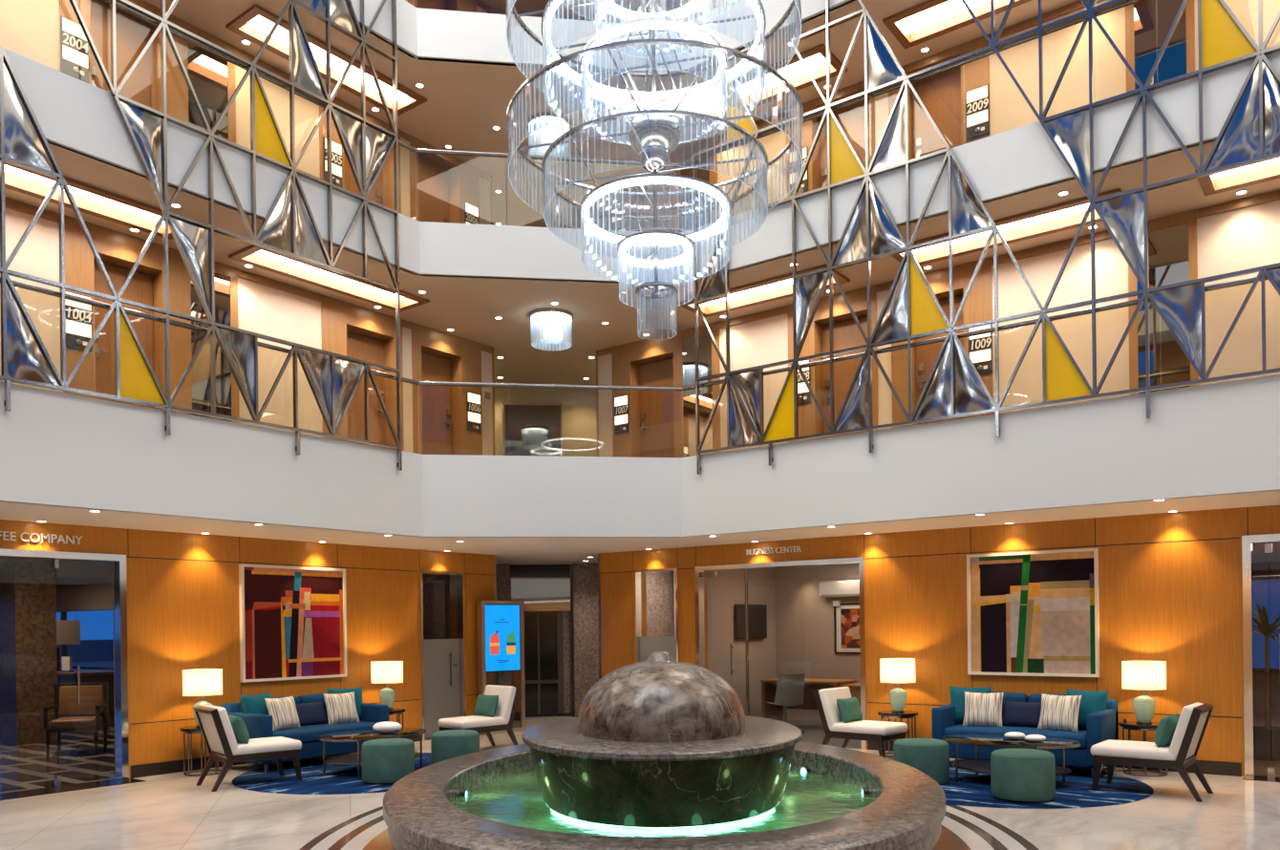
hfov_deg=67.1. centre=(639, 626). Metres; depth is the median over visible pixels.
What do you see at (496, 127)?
recessed light
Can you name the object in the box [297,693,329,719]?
cushion
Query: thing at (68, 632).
table lamp
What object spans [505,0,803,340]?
chandelier
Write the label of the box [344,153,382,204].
door
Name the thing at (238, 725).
throw pillow
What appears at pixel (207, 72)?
wall mirror
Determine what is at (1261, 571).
wall
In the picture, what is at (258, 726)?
sofa
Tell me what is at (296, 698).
cushion
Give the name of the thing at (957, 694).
throw pillow
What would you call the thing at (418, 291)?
recessed light
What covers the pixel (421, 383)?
handrail
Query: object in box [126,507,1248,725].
trim
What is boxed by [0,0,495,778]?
wall
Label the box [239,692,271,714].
throw pillow
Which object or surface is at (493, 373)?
trim
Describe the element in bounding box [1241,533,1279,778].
door
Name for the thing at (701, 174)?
wall mirror
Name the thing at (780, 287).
ceiling light
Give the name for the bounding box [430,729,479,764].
ottoman
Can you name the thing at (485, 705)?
throw pillow
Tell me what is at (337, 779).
rug
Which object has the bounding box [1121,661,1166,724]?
table lamp
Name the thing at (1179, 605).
wall
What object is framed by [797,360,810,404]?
room sign
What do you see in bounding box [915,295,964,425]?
door
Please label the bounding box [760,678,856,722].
desk
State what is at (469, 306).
ceiling
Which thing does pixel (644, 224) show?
door
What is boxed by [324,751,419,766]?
shelf
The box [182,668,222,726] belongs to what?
table lamp
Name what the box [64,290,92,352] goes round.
room sign
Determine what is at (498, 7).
ceiling
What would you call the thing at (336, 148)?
room sign
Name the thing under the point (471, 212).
room sign
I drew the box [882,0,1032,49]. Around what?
ceiling light
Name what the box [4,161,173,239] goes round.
ceiling light
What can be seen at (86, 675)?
console table
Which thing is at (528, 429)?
mirror
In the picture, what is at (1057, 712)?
throw pillow
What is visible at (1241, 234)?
wall
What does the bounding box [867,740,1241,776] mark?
baseboard
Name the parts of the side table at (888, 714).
leg, leg, leg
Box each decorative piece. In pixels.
[372,721,402,733]
[1003,731,1025,739]
[1024,734,1045,742]
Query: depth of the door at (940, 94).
12.16 m
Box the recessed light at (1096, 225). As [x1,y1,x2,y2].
[1087,224,1099,229]
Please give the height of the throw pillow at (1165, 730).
0.285 m
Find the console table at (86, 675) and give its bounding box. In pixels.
[57,668,114,725]
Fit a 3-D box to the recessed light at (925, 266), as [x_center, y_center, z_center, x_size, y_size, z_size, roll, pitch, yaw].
[3.538,-4.418,11.865,0.124,0.008,0.124,-1,0,37]
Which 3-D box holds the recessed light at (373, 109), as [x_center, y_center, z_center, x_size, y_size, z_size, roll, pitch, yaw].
[-3.587,-7.014,13.077,0.124,0.008,0.124,-1,0,37]
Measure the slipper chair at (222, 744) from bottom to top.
0.836 m
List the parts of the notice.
printed panel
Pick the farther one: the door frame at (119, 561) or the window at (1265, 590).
the window at (1265, 590)
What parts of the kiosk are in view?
panel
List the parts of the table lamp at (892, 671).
shade trim, lamp shade, glass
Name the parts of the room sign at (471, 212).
lit panel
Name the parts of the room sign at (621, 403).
lit panel, lit panel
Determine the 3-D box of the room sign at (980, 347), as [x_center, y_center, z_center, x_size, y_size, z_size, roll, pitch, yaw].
[4.107,-3.340,11.639,0.274,0.582,0.030,-1,0,37]
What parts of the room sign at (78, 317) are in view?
lit panel, lit panel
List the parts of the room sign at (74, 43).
lit panel, lit panel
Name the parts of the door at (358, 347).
handle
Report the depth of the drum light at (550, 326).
13.30 m
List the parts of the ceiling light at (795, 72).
light panel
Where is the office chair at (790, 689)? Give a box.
[767,673,805,733]
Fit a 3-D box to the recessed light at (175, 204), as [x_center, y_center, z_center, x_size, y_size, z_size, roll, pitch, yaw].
[-4.761,-4.320,9.889,0.124,0.008,0.124,-1,0,37]
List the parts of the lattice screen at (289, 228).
post, mirror panel, mirror panel, post, post, post, mirror panel, yellow panel, post, mirror panel, post, mirror panel, post, post, yellow panel, mirror panel, post, post, mirror panel, mirror panel, mirror panel, mirror panel, post, post, mirror panel, mirror panel, mirror panel, post, post, mirror panel, post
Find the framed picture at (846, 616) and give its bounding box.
[833,602,860,654]
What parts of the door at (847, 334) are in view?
handle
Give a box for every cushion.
[239,696,299,712]
[273,721,376,744]
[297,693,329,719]
[943,723,1087,749]
[989,691,1028,702]
[1027,693,1087,729]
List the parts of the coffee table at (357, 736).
leg, leg, glass, leg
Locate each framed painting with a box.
[238,563,347,682]
[966,548,1099,677]
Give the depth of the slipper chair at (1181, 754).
8.76 m
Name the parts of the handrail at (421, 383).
handrail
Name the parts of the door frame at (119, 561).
handle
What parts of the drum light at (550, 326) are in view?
ceiling plate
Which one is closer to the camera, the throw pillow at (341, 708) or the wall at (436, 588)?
the throw pillow at (341, 708)
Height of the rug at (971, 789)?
0.012 m
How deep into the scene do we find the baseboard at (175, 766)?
10.91 m
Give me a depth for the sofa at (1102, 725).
10.28 m
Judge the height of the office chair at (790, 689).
0.880 m
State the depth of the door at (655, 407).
14.83 m
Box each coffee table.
[317,727,426,778]
[942,734,1081,782]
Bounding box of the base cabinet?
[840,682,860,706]
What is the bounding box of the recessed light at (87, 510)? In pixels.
[86,510,102,511]
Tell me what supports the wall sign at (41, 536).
attached to the wall at (181, 615)
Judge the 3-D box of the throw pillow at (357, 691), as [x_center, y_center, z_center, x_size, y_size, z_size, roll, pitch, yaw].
[-3.714,0.984,12.204,0.464,0.423,0.214,-1,0,-40]
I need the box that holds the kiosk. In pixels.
[476,600,526,734]
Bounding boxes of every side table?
[179,725,223,776]
[388,707,405,738]
[877,710,918,757]
[1118,721,1167,776]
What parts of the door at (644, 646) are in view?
frosted pane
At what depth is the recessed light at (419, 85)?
12.51 m
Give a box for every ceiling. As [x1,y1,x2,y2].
[0,490,1279,564]
[0,556,112,579]
[4,139,1279,384]
[144,0,1079,229]
[479,0,618,21]
[1252,542,1279,562]
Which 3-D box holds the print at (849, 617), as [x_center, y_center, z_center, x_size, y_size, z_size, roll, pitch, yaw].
[3.508,0.029,15.504,0.600,0.640,0.004,-1,0,37]
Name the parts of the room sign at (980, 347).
lit panel, lit panel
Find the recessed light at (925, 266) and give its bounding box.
[922,265,933,269]
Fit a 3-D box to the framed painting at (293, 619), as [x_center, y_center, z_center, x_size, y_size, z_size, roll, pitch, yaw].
[-4.352,-0.046,12.188,0.060,1.425,1.480,-1,0,37]
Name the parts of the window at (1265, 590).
frame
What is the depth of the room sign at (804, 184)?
13.07 m
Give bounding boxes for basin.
[383,741,946,849]
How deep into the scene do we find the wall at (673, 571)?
16.35 m
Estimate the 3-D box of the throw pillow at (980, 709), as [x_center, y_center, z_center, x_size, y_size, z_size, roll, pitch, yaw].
[3.817,0.920,10.724,0.421,0.380,0.196,-1,0,28]
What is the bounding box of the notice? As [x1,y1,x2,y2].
[483,388,490,401]
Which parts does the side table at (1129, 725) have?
leg, leg, leg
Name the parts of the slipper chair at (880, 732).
frame, leg, backrest, leg, seat frame, seat, leg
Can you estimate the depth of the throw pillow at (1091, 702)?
10.17 m
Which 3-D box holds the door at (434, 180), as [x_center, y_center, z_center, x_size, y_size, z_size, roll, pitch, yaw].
[-3.108,-5.919,14.323,0.101,1.970,0.750,-1,0,37]
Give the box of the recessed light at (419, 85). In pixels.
[414,82,424,88]
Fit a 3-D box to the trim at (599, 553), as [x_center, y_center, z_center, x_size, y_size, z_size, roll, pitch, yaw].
[-0.520,0.236,15.039,0.030,2.740,0.314,-1,0,37]
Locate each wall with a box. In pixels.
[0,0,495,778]
[55,574,112,670]
[56,640,113,662]
[422,554,674,680]
[494,386,597,712]
[593,0,1279,457]
[599,505,1279,776]
[673,571,676,636]
[706,562,860,721]
[1252,561,1279,708]
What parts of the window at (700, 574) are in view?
door handle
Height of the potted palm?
1.775 m
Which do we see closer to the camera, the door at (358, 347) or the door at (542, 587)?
the door at (358, 347)
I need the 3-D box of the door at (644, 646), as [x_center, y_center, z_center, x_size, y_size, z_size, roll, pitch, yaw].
[0.277,0.372,14.309,0.800,2.450,0.140,-1,0,37]
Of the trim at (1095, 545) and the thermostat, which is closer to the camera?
the trim at (1095, 545)
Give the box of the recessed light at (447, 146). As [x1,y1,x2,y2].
[444,144,452,149]
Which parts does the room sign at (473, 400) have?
lit panel, lit panel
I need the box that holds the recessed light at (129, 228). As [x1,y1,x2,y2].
[128,227,140,233]
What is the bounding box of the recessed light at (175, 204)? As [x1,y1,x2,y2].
[170,202,182,208]
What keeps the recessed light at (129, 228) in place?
in the ceiling at (469, 306)
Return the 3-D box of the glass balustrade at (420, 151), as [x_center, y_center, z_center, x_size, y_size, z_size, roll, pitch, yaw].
[-1.125,-5.463,12.127,3.299,0.911,0.052,-1,0,-8]
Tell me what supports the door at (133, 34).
in the wall at (181, 615)
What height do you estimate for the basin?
0.452 m
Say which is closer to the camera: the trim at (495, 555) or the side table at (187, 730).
the side table at (187, 730)
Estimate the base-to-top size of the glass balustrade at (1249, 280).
0.910 m
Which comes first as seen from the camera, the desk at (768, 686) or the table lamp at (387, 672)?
the table lamp at (387, 672)
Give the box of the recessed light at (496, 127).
[491,125,500,130]
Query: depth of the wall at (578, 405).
17.43 m
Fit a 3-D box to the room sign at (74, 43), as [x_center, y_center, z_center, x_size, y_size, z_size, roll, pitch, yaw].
[-5.961,-6.091,10.179,0.030,0.582,0.274,-1,0,37]
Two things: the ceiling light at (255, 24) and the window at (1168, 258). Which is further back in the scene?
the ceiling light at (255, 24)
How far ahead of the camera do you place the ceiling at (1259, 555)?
15.00 m
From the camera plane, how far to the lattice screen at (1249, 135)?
10.14 m
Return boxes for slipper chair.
[193,704,301,791]
[437,684,520,746]
[813,686,907,757]
[1090,702,1214,802]
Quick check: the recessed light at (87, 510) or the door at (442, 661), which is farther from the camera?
the door at (442, 661)
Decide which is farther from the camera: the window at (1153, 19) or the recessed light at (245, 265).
the recessed light at (245, 265)
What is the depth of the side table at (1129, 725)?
9.98 m
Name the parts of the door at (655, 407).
handle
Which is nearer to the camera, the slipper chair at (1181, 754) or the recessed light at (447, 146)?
the slipper chair at (1181, 754)
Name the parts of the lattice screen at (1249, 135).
post, mirror panel, post, post, yellow panel, mirror panel, mirror panel, post, yellow panel, post, mirror panel, post, yellow panel, mirror panel, mirror panel, post, mirror panel, mirror panel, mirror panel, mirror panel, post, yellow panel, mirror panel, post, mirror panel, mirror panel, post, post, post, post, mirror panel, yellow panel, post, mirror panel, post, mirror panel, post, post, yellow panel, mirror panel, post, post, mirror panel, mirror panel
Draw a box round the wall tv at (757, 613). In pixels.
[735,603,767,639]
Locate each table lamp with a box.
[56,620,80,671]
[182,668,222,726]
[370,661,403,709]
[879,658,915,712]
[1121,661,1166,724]
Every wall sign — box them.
[0,531,83,544]
[746,546,801,554]
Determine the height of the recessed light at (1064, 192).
0.008 m
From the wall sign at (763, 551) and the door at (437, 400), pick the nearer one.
the wall sign at (763, 551)
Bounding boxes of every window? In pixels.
[60,609,113,670]
[511,577,570,611]
[694,556,866,749]
[1252,579,1279,672]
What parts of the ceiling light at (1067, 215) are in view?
light panel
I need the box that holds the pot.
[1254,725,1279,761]
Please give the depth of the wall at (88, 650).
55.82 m
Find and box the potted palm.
[1253,603,1279,761]
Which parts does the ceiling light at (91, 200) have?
light panel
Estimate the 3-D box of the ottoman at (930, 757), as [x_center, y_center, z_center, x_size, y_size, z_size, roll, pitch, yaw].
[2.824,1.353,9.686,0.540,0.428,0.540,-1,0,37]
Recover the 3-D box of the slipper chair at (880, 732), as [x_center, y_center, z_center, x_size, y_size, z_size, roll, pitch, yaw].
[2.604,1.151,11.362,0.929,0.836,0.588,-1,0,43]
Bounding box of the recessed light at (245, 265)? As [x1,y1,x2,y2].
[243,263,254,268]
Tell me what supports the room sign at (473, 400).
attached to the wall at (181, 615)
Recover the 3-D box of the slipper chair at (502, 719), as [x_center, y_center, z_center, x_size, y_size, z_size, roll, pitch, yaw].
[-2.103,1.207,12.611,0.588,0.836,0.929,-1,0,44]
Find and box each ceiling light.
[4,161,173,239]
[225,3,426,116]
[228,244,429,311]
[675,43,847,127]
[677,263,850,317]
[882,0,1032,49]
[892,188,1121,265]
[1194,157,1279,196]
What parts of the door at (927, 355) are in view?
handle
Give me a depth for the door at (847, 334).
12.98 m
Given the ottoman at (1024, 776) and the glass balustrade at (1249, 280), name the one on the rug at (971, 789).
the ottoman at (1024, 776)
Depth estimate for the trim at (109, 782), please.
9.83 m
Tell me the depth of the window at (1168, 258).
10.47 m
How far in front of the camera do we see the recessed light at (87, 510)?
8.97 m
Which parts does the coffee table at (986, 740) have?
leg, leg, glass, leg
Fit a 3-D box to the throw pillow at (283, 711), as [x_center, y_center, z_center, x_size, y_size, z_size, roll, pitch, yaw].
[-4.179,1.014,11.290,0.197,0.380,0.423,-1,0,27]
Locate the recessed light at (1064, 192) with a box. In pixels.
[1056,190,1069,196]
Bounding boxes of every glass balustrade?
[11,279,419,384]
[103,0,416,151]
[415,148,679,204]
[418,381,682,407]
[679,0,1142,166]
[682,276,1268,390]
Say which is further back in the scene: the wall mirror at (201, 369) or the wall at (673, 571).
the wall at (673, 571)
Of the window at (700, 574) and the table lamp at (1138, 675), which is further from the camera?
the window at (700, 574)
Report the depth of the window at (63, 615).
18.67 m
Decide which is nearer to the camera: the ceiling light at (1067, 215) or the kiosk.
the ceiling light at (1067, 215)
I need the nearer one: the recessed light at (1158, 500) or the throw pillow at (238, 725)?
the recessed light at (1158, 500)
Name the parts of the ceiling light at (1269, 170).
light panel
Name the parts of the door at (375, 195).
handle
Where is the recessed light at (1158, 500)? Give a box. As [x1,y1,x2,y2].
[1151,498,1166,501]
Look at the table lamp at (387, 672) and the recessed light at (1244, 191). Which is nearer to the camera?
the recessed light at (1244, 191)
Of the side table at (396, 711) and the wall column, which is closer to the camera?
the side table at (396, 711)
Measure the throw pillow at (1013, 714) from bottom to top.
0.287 m
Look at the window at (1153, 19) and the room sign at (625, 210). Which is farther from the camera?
the room sign at (625, 210)
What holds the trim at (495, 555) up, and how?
attached to the wall at (436, 588)
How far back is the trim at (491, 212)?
15.03 m
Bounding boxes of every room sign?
[60,15,89,83]
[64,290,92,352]
[323,136,342,188]
[464,201,478,224]
[466,391,481,432]
[612,209,626,231]
[614,394,629,434]
[789,146,808,195]
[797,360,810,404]
[965,84,989,140]
[968,324,992,374]
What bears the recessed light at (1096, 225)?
in the ceiling at (469, 306)
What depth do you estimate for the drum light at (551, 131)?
13.30 m
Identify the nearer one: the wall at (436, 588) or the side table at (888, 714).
the side table at (888, 714)
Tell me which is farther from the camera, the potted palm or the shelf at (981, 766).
the potted palm
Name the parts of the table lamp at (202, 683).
shade trim, lamp shade, glass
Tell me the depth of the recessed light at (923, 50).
11.87 m
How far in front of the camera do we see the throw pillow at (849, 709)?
11.33 m
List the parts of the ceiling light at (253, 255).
light panel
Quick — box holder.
[59,657,74,671]
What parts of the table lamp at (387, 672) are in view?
shade trim, lamp shade, glass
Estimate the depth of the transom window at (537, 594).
17.35 m
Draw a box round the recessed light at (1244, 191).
[1234,189,1248,195]
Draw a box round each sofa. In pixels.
[220,693,388,772]
[931,691,1118,777]
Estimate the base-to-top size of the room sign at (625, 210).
0.582 m
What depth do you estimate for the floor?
8.19 m
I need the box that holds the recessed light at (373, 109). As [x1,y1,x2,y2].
[370,106,380,111]
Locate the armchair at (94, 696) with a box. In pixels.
[43,682,108,756]
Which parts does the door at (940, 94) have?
handle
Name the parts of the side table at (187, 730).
leg, leg, leg, leg, leg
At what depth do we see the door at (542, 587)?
17.34 m
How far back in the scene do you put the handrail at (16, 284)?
9.22 m
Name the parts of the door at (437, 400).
handle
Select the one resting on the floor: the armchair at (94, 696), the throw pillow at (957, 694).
the armchair at (94, 696)
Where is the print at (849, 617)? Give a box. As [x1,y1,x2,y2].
[840,608,860,648]
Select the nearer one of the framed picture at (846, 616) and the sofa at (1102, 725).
the sofa at (1102, 725)
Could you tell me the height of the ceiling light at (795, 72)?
0.140 m
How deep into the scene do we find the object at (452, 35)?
11.95 m
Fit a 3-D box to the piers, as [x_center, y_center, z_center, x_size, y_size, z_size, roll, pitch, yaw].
[-1.623,0.249,17.235,2.030,2.740,0.300,-1,0,-8]
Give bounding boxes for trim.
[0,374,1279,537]
[0,775,1279,800]
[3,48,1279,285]
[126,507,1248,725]
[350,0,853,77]
[490,174,596,225]
[491,347,598,456]
[494,554,496,600]
[598,553,601,679]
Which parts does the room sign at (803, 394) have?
lit panel, lit panel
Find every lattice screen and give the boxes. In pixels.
[0,0,402,470]
[692,0,1279,474]
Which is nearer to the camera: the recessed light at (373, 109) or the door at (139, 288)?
the door at (139, 288)
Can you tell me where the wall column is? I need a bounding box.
[0,561,57,745]
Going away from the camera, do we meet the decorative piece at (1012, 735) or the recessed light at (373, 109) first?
the decorative piece at (1012, 735)
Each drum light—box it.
[527,111,571,163]
[529,307,573,350]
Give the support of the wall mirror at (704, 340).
in the wall at (1241, 234)
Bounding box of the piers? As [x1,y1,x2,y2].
[496,563,598,717]
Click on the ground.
(108, 664)
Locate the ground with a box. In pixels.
[60,661,113,667]
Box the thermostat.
[832,599,840,606]
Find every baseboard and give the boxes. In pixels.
[130,734,419,778]
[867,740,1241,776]
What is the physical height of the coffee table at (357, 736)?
0.420 m
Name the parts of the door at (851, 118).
handle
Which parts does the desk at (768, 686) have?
panel, modesty panel, panel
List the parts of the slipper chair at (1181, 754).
leg, leg, seat, seat frame, backrest, leg, frame, panel, leg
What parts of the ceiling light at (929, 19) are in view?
light panel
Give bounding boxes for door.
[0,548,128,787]
[90,0,150,107]
[93,260,153,407]
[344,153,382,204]
[346,331,384,447]
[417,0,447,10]
[419,157,449,222]
[419,570,466,741]
[421,352,451,454]
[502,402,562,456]
[510,564,574,717]
[633,567,679,662]
[635,0,669,24]
[637,170,671,231]
[639,358,674,457]
[819,101,865,187]
[822,316,868,437]
[912,65,961,158]
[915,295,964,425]
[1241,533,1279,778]
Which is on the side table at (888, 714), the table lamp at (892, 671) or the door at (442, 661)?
the table lamp at (892, 671)
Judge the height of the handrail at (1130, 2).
0.910 m
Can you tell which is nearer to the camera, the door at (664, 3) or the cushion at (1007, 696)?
the cushion at (1007, 696)
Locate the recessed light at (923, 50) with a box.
[919,46,930,53]
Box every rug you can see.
[231,752,431,794]
[939,760,1153,809]
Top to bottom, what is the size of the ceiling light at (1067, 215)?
0.140 m
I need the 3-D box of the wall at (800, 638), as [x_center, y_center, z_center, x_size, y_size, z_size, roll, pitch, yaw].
[3.046,0.204,14.327,3.820,2.720,2.870,-1,0,37]
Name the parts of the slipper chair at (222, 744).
leg, panel, frame, backrest, leg, seat frame, seat, leg, leg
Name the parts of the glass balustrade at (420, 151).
handrail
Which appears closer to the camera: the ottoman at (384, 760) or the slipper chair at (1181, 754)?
the slipper chair at (1181, 754)
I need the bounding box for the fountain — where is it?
[383,650,946,849]
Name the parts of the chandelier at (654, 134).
stem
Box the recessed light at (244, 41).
[240,38,251,45]
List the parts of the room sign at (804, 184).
lit panel, lit panel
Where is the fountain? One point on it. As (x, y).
(661, 752)
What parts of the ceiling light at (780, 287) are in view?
light panel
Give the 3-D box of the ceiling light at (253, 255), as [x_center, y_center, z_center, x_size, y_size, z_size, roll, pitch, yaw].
[-3.796,-4.370,12.030,0.620,0.140,2.480,-1,0,37]
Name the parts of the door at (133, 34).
handle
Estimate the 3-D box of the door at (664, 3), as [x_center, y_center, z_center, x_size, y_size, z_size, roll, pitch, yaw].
[0.243,-8.588,14.793,0.790,1.970,0.101,-1,0,37]
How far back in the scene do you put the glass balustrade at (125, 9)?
9.88 m
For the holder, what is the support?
on the console table at (86, 675)
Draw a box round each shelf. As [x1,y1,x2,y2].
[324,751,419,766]
[951,760,1071,775]
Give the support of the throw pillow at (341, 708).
on the sofa at (258, 726)
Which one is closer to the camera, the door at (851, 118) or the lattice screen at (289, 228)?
the lattice screen at (289, 228)
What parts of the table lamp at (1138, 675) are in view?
shade trim, lamp shade, glass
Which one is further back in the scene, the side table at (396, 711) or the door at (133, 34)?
the side table at (396, 711)
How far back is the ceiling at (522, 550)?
11.15 m
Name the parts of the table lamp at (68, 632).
lamp shade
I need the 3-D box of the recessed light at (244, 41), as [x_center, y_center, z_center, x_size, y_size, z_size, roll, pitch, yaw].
[-4.717,-7.001,11.549,0.124,0.008,0.124,-1,0,37]
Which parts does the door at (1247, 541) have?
glass pane, handle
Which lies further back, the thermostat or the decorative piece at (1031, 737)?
the thermostat
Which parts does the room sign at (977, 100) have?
lit panel, lit panel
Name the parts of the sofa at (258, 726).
backrest, arm, leg, arm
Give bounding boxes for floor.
[0,707,1279,849]
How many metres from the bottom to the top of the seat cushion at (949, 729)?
0.179 m
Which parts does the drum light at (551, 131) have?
ceiling plate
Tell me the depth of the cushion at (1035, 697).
10.60 m
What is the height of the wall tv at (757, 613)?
0.560 m
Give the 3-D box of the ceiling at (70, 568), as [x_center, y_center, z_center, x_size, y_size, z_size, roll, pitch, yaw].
[-11.366,-0.966,12.467,10.850,0.100,10.200,-1,0,37]
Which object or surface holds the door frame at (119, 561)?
in the wall at (181, 615)
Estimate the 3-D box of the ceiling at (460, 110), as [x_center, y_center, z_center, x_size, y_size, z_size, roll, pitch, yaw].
[-0.836,-7.171,7.963,18.800,0.240,19.000,-1,0,37]
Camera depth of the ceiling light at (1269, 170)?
9.59 m
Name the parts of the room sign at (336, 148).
lit panel, lit panel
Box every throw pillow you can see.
[228,715,249,744]
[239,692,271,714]
[264,696,300,731]
[295,701,328,725]
[322,691,359,724]
[326,686,362,719]
[473,693,498,717]
[836,696,862,723]
[949,685,991,723]
[962,691,1003,726]
[1002,701,1041,727]
[1037,693,1081,731]
[1066,688,1109,728]
[1154,713,1179,747]
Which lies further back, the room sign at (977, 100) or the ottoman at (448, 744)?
the room sign at (977, 100)
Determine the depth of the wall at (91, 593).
17.97 m
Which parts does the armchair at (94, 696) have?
leg, leg, seat, arm frame, backrest, leg, leg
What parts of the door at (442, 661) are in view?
frosted pane, handle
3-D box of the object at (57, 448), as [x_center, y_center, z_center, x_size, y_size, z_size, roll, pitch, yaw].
[-0.772,-1.636,8.181,19.233,1.010,8.046,-1,0,-9]
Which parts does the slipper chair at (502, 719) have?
seat, seat frame, leg, backrest, leg, frame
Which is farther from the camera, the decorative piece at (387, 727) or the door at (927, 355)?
the door at (927, 355)
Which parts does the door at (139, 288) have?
handle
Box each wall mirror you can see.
[187,42,228,140]
[190,272,231,421]
[680,148,709,232]
[682,333,712,457]
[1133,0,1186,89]
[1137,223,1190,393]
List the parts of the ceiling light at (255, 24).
light panel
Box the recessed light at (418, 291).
[417,290,426,294]
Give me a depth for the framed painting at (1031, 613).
11.00 m
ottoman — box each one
[361,738,414,784]
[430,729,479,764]
[893,738,949,785]
[990,748,1055,803]
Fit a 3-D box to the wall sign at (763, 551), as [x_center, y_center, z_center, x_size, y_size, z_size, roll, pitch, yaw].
[1.806,-1.031,13.063,0.836,0.080,0.024,-1,0,37]
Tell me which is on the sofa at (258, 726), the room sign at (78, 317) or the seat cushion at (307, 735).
the seat cushion at (307, 735)
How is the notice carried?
attached to the wall at (181, 615)
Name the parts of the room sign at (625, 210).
lit panel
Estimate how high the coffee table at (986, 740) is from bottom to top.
0.420 m
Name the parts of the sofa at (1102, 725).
arm, backrest, arm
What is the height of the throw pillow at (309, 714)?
0.287 m

